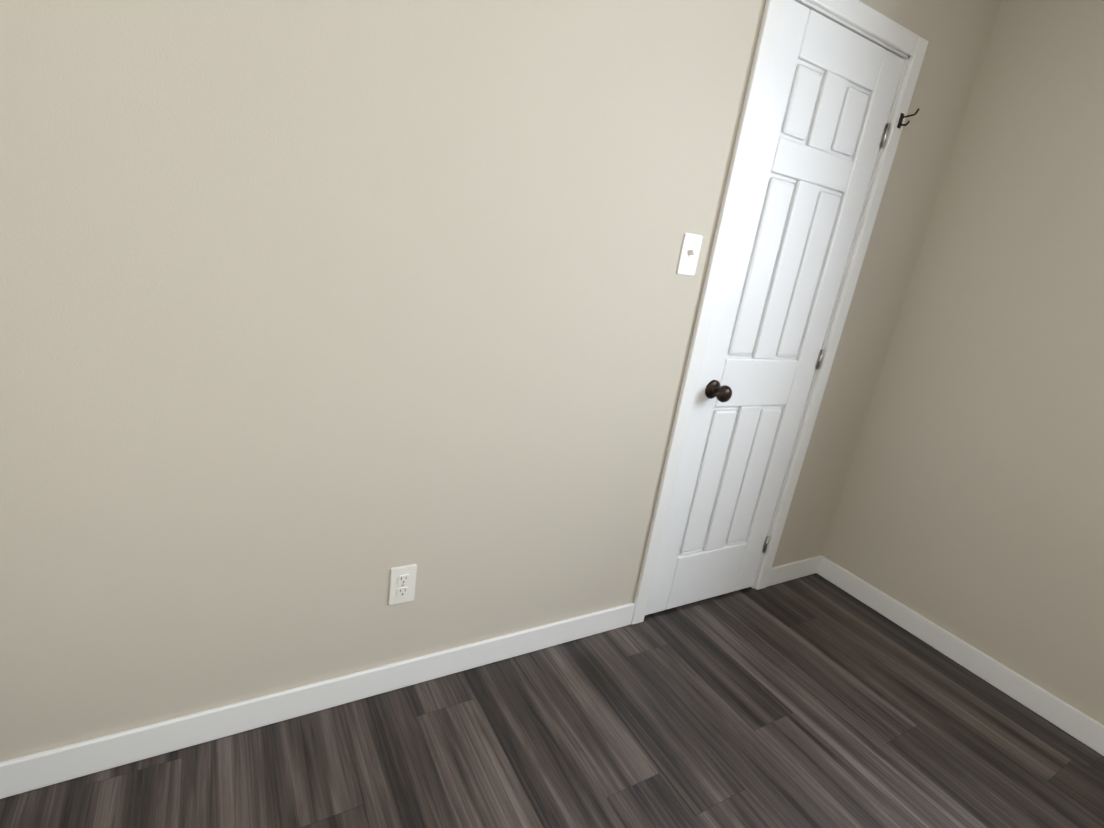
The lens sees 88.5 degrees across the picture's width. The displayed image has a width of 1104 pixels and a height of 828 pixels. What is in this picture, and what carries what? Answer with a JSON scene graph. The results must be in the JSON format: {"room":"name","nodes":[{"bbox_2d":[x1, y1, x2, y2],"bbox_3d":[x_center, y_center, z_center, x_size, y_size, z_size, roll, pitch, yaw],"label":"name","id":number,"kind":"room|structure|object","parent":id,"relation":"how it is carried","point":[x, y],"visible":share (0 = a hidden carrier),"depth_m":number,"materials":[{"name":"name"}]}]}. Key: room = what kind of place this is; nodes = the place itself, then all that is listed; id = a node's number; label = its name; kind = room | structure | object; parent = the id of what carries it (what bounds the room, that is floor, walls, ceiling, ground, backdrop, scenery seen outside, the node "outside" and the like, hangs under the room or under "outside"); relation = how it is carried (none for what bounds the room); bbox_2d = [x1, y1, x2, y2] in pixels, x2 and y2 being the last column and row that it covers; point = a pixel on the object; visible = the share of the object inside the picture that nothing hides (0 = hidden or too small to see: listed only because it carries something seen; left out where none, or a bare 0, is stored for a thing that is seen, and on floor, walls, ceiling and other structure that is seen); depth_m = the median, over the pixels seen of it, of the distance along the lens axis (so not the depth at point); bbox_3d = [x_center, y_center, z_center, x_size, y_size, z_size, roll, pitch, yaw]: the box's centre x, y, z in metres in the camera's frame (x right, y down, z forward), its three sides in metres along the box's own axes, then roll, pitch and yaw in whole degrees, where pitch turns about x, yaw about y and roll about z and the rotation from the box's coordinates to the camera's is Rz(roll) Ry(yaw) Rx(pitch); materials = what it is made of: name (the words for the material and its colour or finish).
{"room":"empty bedroom","nodes":[
{"label":"empty bedroom","id":0,"kind":"room"},
{"bbox_2d":[0,0,1001,761],"bbox_3d":[0.006,-0.379,1.531,3.436,2.440,0.100,-2,20,-31],"label":"wall","id":1,"kind":"structure","parent":0,"point":[320,320],"depth_m":1.28,"materials":[{"name":"beige paint"}]},
{"bbox_2d":[0,603,634,798],"bbox_3d":[-0.602,0.765,1.554,2.089,0.092,0.013,-2,20,-31],"label":"baseboard","id":2,"kind":"structure","parent":1,"relation":"attached to","point":[26,773],"depth_m":1.47,"materials":[{"name":"white wood"}]},
{"bbox_2d":[388,564,416,604],"bbox_3d":[-0.409,0.469,1.555,0.072,0.117,0.008,-2,20,-31],"label":"electrical outlet","id":3,"kind":"object","parent":1,"relation":"attached to","point":[402,584],"visible":1,"depth_m":1.55,"materials":[{"name":"white plastic"}]},
{"bbox_2d":[676,233,702,275],"bbox_3d":[0.410,-0.468,1.667,0.072,0.117,0.020,-2,20,-31],"label":"light switch","id":4,"kind":"object","parent":1,"relation":"attached to","point":[689,254],"visible":1,"depth_m":1.67,"materials":[{"name":"white plastic"}]},
{"bbox_2d":[645,0,904,614],"bbox_3d":[0.763,-0.192,1.984,0.618,2.022,0.107,-2,20,-31],"label":"door","id":5,"kind":"structure","parent":1,"relation":"in","point":[821,132],"depth_m":1.93,"materials":[{"name":"white paint"}]},
{"bbox_2d":[631,0,927,624],"bbox_3d":[0.736,-0.239,2.022,0.746,2.097,0.116,-2,20,-31],"label":"door frame","id":6,"kind":"structure","parent":1,"relation":"attached to","point":[867,22],"depth_m":1.87,"materials":[{"name":"white wood"}]},
{"bbox_2d":[766,555,823,586],"bbox_3d":[1.085,0.708,2.556,0.345,0.092,0.013,-2,20,-31],"label":"baseboard","id":7,"kind":"structure","parent":1,"relation":"attached to","point":[805,567],"depth_m":2.55,"materials":[{"name":"white wood"}]},
{"bbox_2d":[897,108,918,128],"bbox_3d":[1.189,-0.986,1.889,0.016,0.056,0.055,-2,20,-31],"label":"hook","id":8,"kind":"object","parent":1,"relation":"attached to","point":[900,124],"visible":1,"depth_m":1.90,"materials":[{"name":"brown metal"}]},
{"bbox_2d":[0,573,1103,827],"bbox_3d":[0.624,1.354,0.589,3.436,0.100,3.361,-2,20,-31],"label":"floor","id":9,"kind":"structure","parent":0,"point":[814,701],"depth_m":1.60,"materials":[{"name":"wood"}]},
{"bbox_2d":[821,0,1103,724],"bbox_3d":[2.240,0.106,1.066,0.100,2.440,3.361,-2,20,-31],"label":"wall","id":10,"kind":"structure","parent":0,"point":[970,508],"depth_m":2.00,"materials":[{"name":"beige paint"}]},
{"bbox_2d":[820,557,1103,755],"bbox_3d":[2.013,1.210,1.400,0.013,0.092,3.120,-2,20,-31],"label":"baseboard","id":11,"kind":"structure","parent":10,"relation":"attached to","point":[1074,722],"depth_m":2.11,"materials":[{"name":"white wood"}]}
]}

